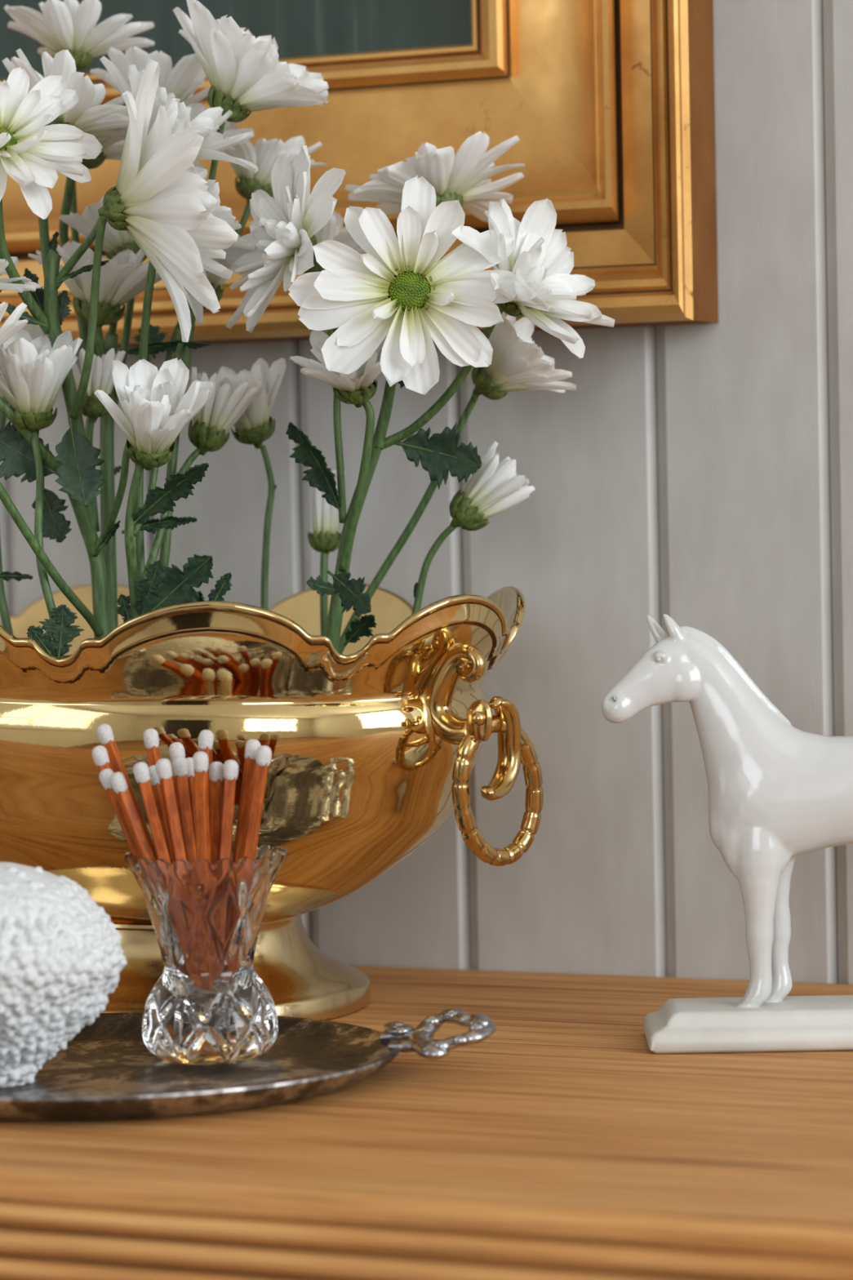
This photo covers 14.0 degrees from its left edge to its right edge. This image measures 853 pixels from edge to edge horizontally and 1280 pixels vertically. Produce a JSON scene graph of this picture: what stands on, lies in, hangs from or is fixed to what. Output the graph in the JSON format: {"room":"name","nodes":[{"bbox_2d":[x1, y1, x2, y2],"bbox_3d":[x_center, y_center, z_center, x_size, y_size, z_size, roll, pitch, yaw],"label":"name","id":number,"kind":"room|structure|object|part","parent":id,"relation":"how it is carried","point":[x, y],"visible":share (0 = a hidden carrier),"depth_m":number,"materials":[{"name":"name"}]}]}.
{"room":"living room","nodes":[
{"label":"living room","id":0,"kind":"room"},
{"bbox_2d":[0,0,852,984],"bbox_3d":[0.228,-0.328,1.280,4.200,2.500,0.120,0,3,23],"label":"wall","id":1,"kind":"structure","parent":0,"point":[700,476],"depth_m":1.30,"materials":[{"name":"paint"}]},
{"bbox_2d":[0,0,718,349],"bbox_3d":[-0.190,-0.364,1.373,0.620,0.500,0.035,0,3,23],"label":"framed picture","id":2,"kind":"object","parent":1,"relation":"attached to","point":[610,105],"visible":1,"depth_m":1.29,"materials":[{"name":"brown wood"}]},
{"bbox_3d":[0.052,-0.365,1.267,0.093,0.500,0.035,0,3,23],"label":"frame rail","id":3,"kind":"part","parent":2,"relation":"part of","materials":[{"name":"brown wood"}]},
{"bbox_3d":[-0.524,1.062,-0.461,4.400,0.100,4.039,0,3,23],"label":"floor","id":4,"kind":"structure","parent":0,"visible":0},
{"bbox_2d":[0,964,852,1279],"bbox_3d":[-0.001,0.535,1.123,1.600,0.800,0.428,0,3,23],"label":"table","id":5,"kind":"object","parent":4,"relation":"on","point":[556,1144],"visible":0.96,"depth_m":0.94,"materials":[{"name":"brown wood"}]},
{"bbox_2d":[0,1008,496,1119],"bbox_3d":[-0.100,0.128,1.085,0.228,0.018,0.167,0,3,23],"label":"tray","id":6,"kind":"object","parent":5,"relation":"on","point":[107,1070],"visible":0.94,"depth_m":1.08,"materials":[{"name":"silver metal"}]},
{"bbox_2d":[0,862,126,1087],"bbox_3d":[-0.131,0.103,1.068,0.076,0.069,0.078,-2,2,-9],"label":"decorative ball","id":7,"kind":"object","parent":6,"relation":"on","point":[61,957],"visible":1,"depth_m":1.04,"materials":[{"name":"white"}]},
{"bbox_2d":[124,843,287,1065],"bbox_3d":[-0.069,0.100,1.106,0.052,0.066,0.052,0,3,23],"label":"crystal vase","id":8,"kind":"object","parent":6,"relation":"on","point":[209,1005],"visible":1,"depth_m":1.09,"materials":[{"name":"clear glass"}]},
{"bbox_2d":[92,745,112,771],"bbox_3d":[-0.089,0.074,1.109,0.033,0.081,0.005,-1,2,8],"label":"long match","id":9,"kind":"object","parent":8,"relation":"in","point":[100,753],"visible":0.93,"depth_m":1.11,"materials":[{"name":"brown wood"}]},
{"bbox_2d":[98,768,141,859],"bbox_3d":[-0.089,0.075,1.106,0.030,0.068,0.005,-1,2,4],"label":"long match","id":10,"kind":"object","parent":8,"relation":"in","point":[104,775],"visible":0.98,"depth_m":1.10,"materials":[{"name":"brown wood"}]},
{"bbox_2d":[96,724,158,860],"bbox_3d":[-0.087,0.072,1.116,0.037,0.090,0.005,-1,2,16],"label":"long match","id":11,"kind":"object","parent":8,"relation":"in","point":[104,732],"visible":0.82,"depth_m":1.12,"materials":[{"name":"brown wood"}]},
{"bbox_2d":[109,772,155,862],"bbox_3d":[-0.085,0.076,1.101,0.028,0.069,0.005,-1,2,-5],"label":"long match","id":12,"kind":"object","parent":8,"relation":"in","point":[117,781],"visible":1,"depth_m":1.10,"materials":[{"name":"brown wood"}]},
{"bbox_2d":[133,761,170,864],"bbox_3d":[-0.081,0.076,1.099,0.021,0.076,0.005,-2,2,-12],"label":"long match","id":13,"kind":"object","parent":8,"relation":"in","point":[140,770],"visible":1,"depth_m":1.09,"materials":[{"name":"brown wood"}]},
{"bbox_2d":[143,728,161,767],"bbox_3d":[-0.082,0.071,1.116,0.021,0.086,0.005,1,3,40],"label":"long match","id":14,"kind":"object","parent":8,"relation":"in","point":[151,740],"visible":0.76,"depth_m":1.12,"materials":[{"name":"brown wood"}]},
{"bbox_2d":[148,764,173,863],"bbox_3d":[-0.079,0.077,1.108,0.019,0.074,0.005,-1,2,16],"label":"long match","id":15,"kind":"object","parent":8,"relation":"in","point":[154,780],"visible":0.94,"depth_m":1.11,"materials":[{"name":"brown wood"}]},
{"bbox_2d":[155,758,186,861],"bbox_3d":[-0.077,0.076,1.099,0.016,0.078,0.005,-2,2,-9],"label":"long match","id":16,"kind":"object","parent":8,"relation":"in","point":[163,766],"visible":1,"depth_m":1.10,"materials":[{"name":"brown wood"}]},
{"bbox_2d":[168,742,185,836],"bbox_3d":[-0.075,0.074,1.116,0.005,0.082,0.016,-4,3,-44],"label":"long match","id":17,"kind":"object","parent":8,"relation":"in","point":[176,748],"visible":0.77,"depth_m":1.12,"materials":[{"name":"brown wood"}]},
{"bbox_2d":[171,755,196,864],"bbox_3d":[-0.074,0.075,1.106,0.012,0.077,0.005,-1,2,16],"label":"long match","id":18,"kind":"object","parent":8,"relation":"in","point":[180,766],"visible":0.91,"depth_m":1.10,"materials":[{"name":"brown wood"}]},
{"bbox_2d":[186,757,196,853],"bbox_3d":[-0.073,0.076,1.114,0.005,0.077,0.014,-3,3,-35],"label":"long match","id":19,"kind":"object","parent":8,"relation":"in","point":[190,776],"visible":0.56,"depth_m":1.11,"materials":[{"name":"brown wood"}]},
{"bbox_2d":[192,751,210,862],"bbox_3d":[-0.070,0.075,1.098,0.005,0.080,0.007,0,3,18],"label":"long match","id":20,"kind":"object","parent":8,"relation":"in","point":[200,759],"visible":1,"depth_m":1.09,"materials":[{"name":"brown wood"}]},
{"bbox_2d":[198,729,213,827],"bbox_3d":[-0.071,0.072,1.116,0.005,0.085,0.015,-1,2,14],"label":"long match","id":21,"kind":"object","parent":8,"relation":"in","point":[206,737],"visible":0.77,"depth_m":1.12,"materials":[{"name":"brown wood"}]},
{"bbox_2d":[208,761,223,864],"bbox_3d":[-0.067,0.076,1.110,0.005,0.075,0.010,0,3,17],"label":"long match","id":22,"kind":"object","parent":8,"relation":"in","point":[215,768],"visible":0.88,"depth_m":1.11,"materials":[{"name":"brown wood"}]},
{"bbox_2d":[219,760,238,859],"bbox_3d":[-0.065,0.075,1.107,0.012,0.075,0.005,-2,3,-23],"label":"long match","id":23,"kind":"object","parent":8,"relation":"in","point":[230,767],"visible":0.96,"depth_m":1.10,"materials":[{"name":"brown wood"}]},
{"bbox_2d":[232,738,261,862],"bbox_3d":[-0.060,0.073,1.110,0.017,0.082,0.005,-2,3,-28],"label":"long match","id":24,"kind":"object","parent":8,"relation":"in","point":[251,745],"visible":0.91,"depth_m":1.11,"materials":[{"name":"brown wood"}]},
{"bbox_2d":[243,745,271,860],"bbox_3d":[-0.057,0.074,1.105,0.017,0.080,0.005,-1,2,-7],"label":"long match","id":25,"kind":"object","parent":8,"relation":"in","point":[264,753],"visible":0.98,"depth_m":1.10,"materials":[{"name":"brown wood"}]},
{"bbox_3d":[0.003,0.122,1.089,0.033,0.010,0.053,-2,3,-17],"label":"tray handle","id":26,"kind":"part","parent":6,"relation":"part of","materials":[{"name":"silver metal"}]},
{"bbox_2d":[0,583,543,1020],"bbox_3d":[-0.097,0.057,1.249,0.324,0.148,0.220,0,3,23],"label":"brass bowl","id":27,"kind":"object","parent":5,"relation":"on","point":[375,744],"visible":0.78,"depth_m":1.14,"materials":[{"name":"gold metal"}]},
{"bbox_3d":[0.006,0.018,1.144,0.018,0.034,0.013,0,3,23],"label":"handle plate","id":28,"kind":"part","parent":27,"relation":"part of","materials":[{"name":"gold metal"}]},
{"bbox_3d":[-0.098,0.038,1.248,0.214,0.068,0.154,0,3,23],"label":"foam","id":29,"kind":"object","parent":27,"relation":"in","visible":0},
{"bbox_2d":[0,301,125,657],"bbox_3d":[-0.139,-0.053,1.210,0.064,0.125,0.122,-1,2,10],"label":"daisy spray","id":30,"kind":"object","parent":29,"relation":"on","point":[33,372],"visible":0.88,"depth_m":1.19,"materials":[{"name":"white plant"}]},
{"bbox_3d":[-0.152,-0.043,1.250,0.009,0.098,0.007,-1,2,5],"label":"stem","id":31,"kind":"part","parent":30,"relation":"part of","materials":[{"name":"green plant"}]},
{"bbox_3d":[-0.132,-0.032,1.194,0.007,0.084,0.019,-3,3,-30],"label":"stem","id":32,"kind":"part","parent":30,"relation":"part of","materials":[{"name":"green plant"}]},
{"bbox_3d":[-0.133,-0.045,1.185,0.011,0.090,0.064,1,3,43],"label":"stem","id":33,"kind":"part","parent":30,"relation":"part of","materials":[{"name":"green plant"}]},
{"bbox_2d":[0,48,238,638],"bbox_3d":[-0.115,-0.096,1.199,0.102,0.221,0.124,-1,2,-4],"label":"daisy spray","id":34,"kind":"object","parent":29,"relation":"on","point":[48,125],"visible":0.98,"depth_m":1.18,"materials":[{"name":"white plant"}]},
{"bbox_3d":[-0.139,-0.131,1.188,0.007,0.052,0.037,0,3,23],"label":"stem","id":35,"kind":"part","parent":34,"relation":"part of","materials":[{"name":"green plant"}]},
{"bbox_3d":[-0.140,-0.087,1.198,0.035,0.063,0.006,-3,3,-30],"label":"stem","id":36,"kind":"part","parent":34,"relation":"part of","materials":[{"name":"green plant"}]},
{"bbox_3d":[-0.132,-0.144,1.213,0.005,0.058,0.024,-2,2,-9],"label":"stem","id":37,"kind":"part","parent":34,"relation":"part of","materials":[{"name":"green plant"}]},
{"bbox_3d":[-0.124,-0.086,1.209,0.007,0.099,0.022,0,3,32],"label":"stem","id":38,"kind":"part","parent":34,"relation":"part of","materials":[{"name":"green plant"}]},
{"bbox_3d":[-0.119,-0.133,1.194,0.024,0.025,0.004,0,3,31],"label":"stem","id":39,"kind":"part","parent":34,"relation":"part of","materials":[{"name":"green plant"}]},
{"bbox_3d":[-0.119,-0.023,1.215,0.007,0.074,0.021,1,3,43],"label":"stem","id":40,"kind":"part","parent":34,"relation":"part of","materials":[{"name":"green plant"}]},
{"bbox_3d":[-0.116,-0.110,1.193,0.003,0.069,0.029,-3,3,-34],"label":"stem","id":41,"kind":"part","parent":34,"relation":"part of","materials":[{"name":"green plant"}]},
{"bbox_3d":[-0.109,-0.049,1.204,0.004,0.041,0.033,-3,3,-30],"label":"stem","id":42,"kind":"part","parent":34,"relation":"part of","materials":[{"name":"green plant"}]},
{"bbox_2d":[4,0,257,631],"bbox_3d":[-0.105,-0.110,1.252,0.080,0.248,0.134,-2,2,-16],"label":"daisy spray","id":43,"kind":"object","parent":29,"relation":"on","point":[66,24],"visible":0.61,"depth_m":1.25,"materials":[{"name":"white plant"}]},
{"bbox_3d":[-0.123,-0.151,1.263,0.005,0.124,0.044,-2,3,-20],"label":"stem","id":44,"kind":"part","parent":43,"relation":"part of","materials":[{"name":"green plant"}]},
{"bbox_3d":[-0.121,-0.125,1.252,0.023,0.097,0.013,0,3,23],"label":"stem","id":45,"kind":"part","parent":43,"relation":"part of","materials":[{"name":"green plant"}]},
{"bbox_3d":[-0.115,-0.072,1.237,0.005,0.068,0.021,0,3,23],"label":"stem","id":46,"kind":"part","parent":43,"relation":"part of","materials":[{"name":"green plant"}]},
{"bbox_3d":[-0.115,-0.103,1.240,0.003,0.021,0.014,0,3,16],"label":"stem","id":47,"kind":"part","parent":43,"relation":"part of","materials":[{"name":"green plant"}]},
{"bbox_3d":[-0.114,-0.048,1.247,0.008,0.124,0.007,0,3,23],"label":"stem","id":48,"kind":"part","parent":43,"relation":"part of","materials":[{"name":"green plant"}]},
{"bbox_3d":[-0.110,-0.121,1.253,0.004,0.028,0.020,0,3,25],"label":"stem","id":49,"kind":"part","parent":43,"relation":"part of","materials":[{"name":"green plant"}]},
{"bbox_3d":[-0.107,-0.127,1.255,0.004,0.091,0.026,0,3,35],"label":"stem","id":50,"kind":"part","parent":43,"relation":"part of","materials":[{"name":"green plant"}]},
{"bbox_2d":[93,0,329,622],"bbox_3d":[-0.068,-0.110,1.221,0.077,0.236,0.151,0,3,23],"label":"daisy spray","id":51,"kind":"object","parent":29,"relation":"on","point":[245,73],"visible":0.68,"depth_m":1.20,"materials":[{"name":"white plant"}]},
{"bbox_3d":[-0.100,-0.026,1.194,0.008,0.073,0.022,-2,2,-10],"label":"stem","id":52,"kind":"part","parent":51,"relation":"part of","materials":[{"name":"green plant"}]},
{"bbox_3d":[-0.096,-0.069,1.214,0.007,0.141,0.021,-3,3,-42],"label":"stem","id":53,"kind":"part","parent":51,"relation":"part of","materials":[{"name":"green plant"}]},
{"bbox_3d":[-0.093,-0.041,1.215,0.009,0.053,0.037,1,3,37],"label":"stem","id":54,"kind":"part","parent":51,"relation":"part of","materials":[{"name":"green plant"}]},
{"bbox_3d":[-0.090,-0.056,1.231,0.022,0.123,0.011,-2,2,-13],"label":"stem","id":55,"kind":"part","parent":51,"relation":"part of","materials":[{"name":"green plant"}]},
{"bbox_3d":[-0.085,-0.120,1.216,0.018,0.124,0.044,0,3,23],"label":"stem","id":56,"kind":"part","parent":51,"relation":"part of","materials":[{"name":"plant"}]},
{"bbox_3d":[-0.087,-0.098,1.235,0.018,0.121,0.094,0,3,23],"label":"stem","id":57,"kind":"part","parent":51,"relation":"part of","materials":[{"name":"green plant"}]},
{"bbox_2d":[217,357,286,609],"bbox_3d":[-0.068,-0.047,1.249,0.031,0.107,0.028,1,3,38],"label":"daisy","id":58,"kind":"object","parent":29,"relation":"on","point":[255,426],"visible":0.84,"depth_m":1.25,"materials":[{"name":"white plant"}]},
{"bbox_3d":[-0.058,-0.032,1.256,0.007,0.076,0.007,0,3,23],"label":"stem","id":59,"kind":"part","parent":58,"relation":"part of","materials":[{"name":"green plant"}]},
{"bbox_2d":[307,470,345,635],"bbox_3d":[-0.036,-0.026,1.261,0.013,0.071,0.013,-3,3,-38],"label":"daisy","id":60,"kind":"object","parent":29,"relation":"on","point":[325,539],"visible":0.72,"depth_m":1.26,"materials":[{"name":"white plant"}]},
{"bbox_3d":[-0.037,-0.011,1.260,0.003,0.042,0.004,0,3,23],"label":"stem","id":61,"kind":"part","parent":60,"relation":"part of","materials":[{"name":"green plant"}]},
{"bbox_2d":[224,131,615,652],"bbox_3d":[0.002,-0.082,1.213,0.136,0.191,0.124,0,3,23],"label":"daisy spray","id":62,"kind":"object","parent":29,"relation":"on","point":[371,301],"visible":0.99,"depth_m":1.18,"materials":[{"name":"white plant"}]},
{"bbox_3d":[-0.035,-0.111,1.235,0.004,0.040,0.041,-2,2,-13],"label":"stem","id":63,"kind":"part","parent":62,"relation":"part of","materials":[{"name":"green plant"}]},
{"bbox_3d":[-0.034,-0.087,1.210,0.005,0.093,0.020,0,3,23],"label":"stem","id":64,"kind":"part","parent":62,"relation":"part of","materials":[{"name":"green plant"}]},
{"bbox_3d":[-0.024,-0.054,1.210,0.006,0.061,0.024,-2,3,-25],"label":"stem","id":65,"kind":"part","parent":62,"relation":"part of","materials":[{"name":"green plant"}]},
{"bbox_3d":[-0.021,-0.051,1.204,0.051,0.132,0.032,0,3,23],"label":"stem","id":66,"kind":"part","parent":62,"relation":"part of","materials":[{"name":"green plant"}]},
{"bbox_3d":[0.005,-0.090,1.204,0.052,0.050,0.005,0,3,27],"label":"stem","id":67,"kind":"part","parent":62,"relation":"part of","materials":[{"name":"green plant"}]},
{"bbox_2d":[338,311,576,653],"bbox_3d":[0.013,-0.056,1.236,0.091,0.131,0.048,0,3,35],"label":"daisy","id":68,"kind":"object","parent":29,"relation":"on","point":[517,364],"visible":0.93,"depth_m":1.21,"materials":[{"name":"white plant"}]},
{"bbox_3d":[-0.007,-0.038,1.236,0.060,0.097,0.009,0,3,21],"label":"stem","id":69,"kind":"part","parent":68,"relation":"part of","materials":[{"name":"green plant"}]},
{"bbox_2d":[411,440,535,614],"bbox_3d":[0.018,-0.034,1.234,0.047,0.074,0.027,0,3,23],"label":"daisy","id":70,"kind":"object","parent":29,"relation":"in","point":[495,487],"visible":1,"depth_m":1.22,"materials":[{"name":"white plant"}]},
{"bbox_3d":[0.001,-0.019,1.232,0.019,0.044,0.004,0,3,23],"label":"stem","id":71,"kind":"part","parent":70,"relation":"part of","materials":[{"name":"green plant"}]},
{"bbox_2d":[601,613,852,1053],"bbox_3d":[0.126,0.061,1.136,0.137,0.140,0.046,-1,2,1],"label":"horse figurine","id":72,"kind":"object","parent":5,"relation":"on","point":[779,792],"visible":1,"depth_m":1.13,"materials":[{"name":"ceramic"}]}
]}

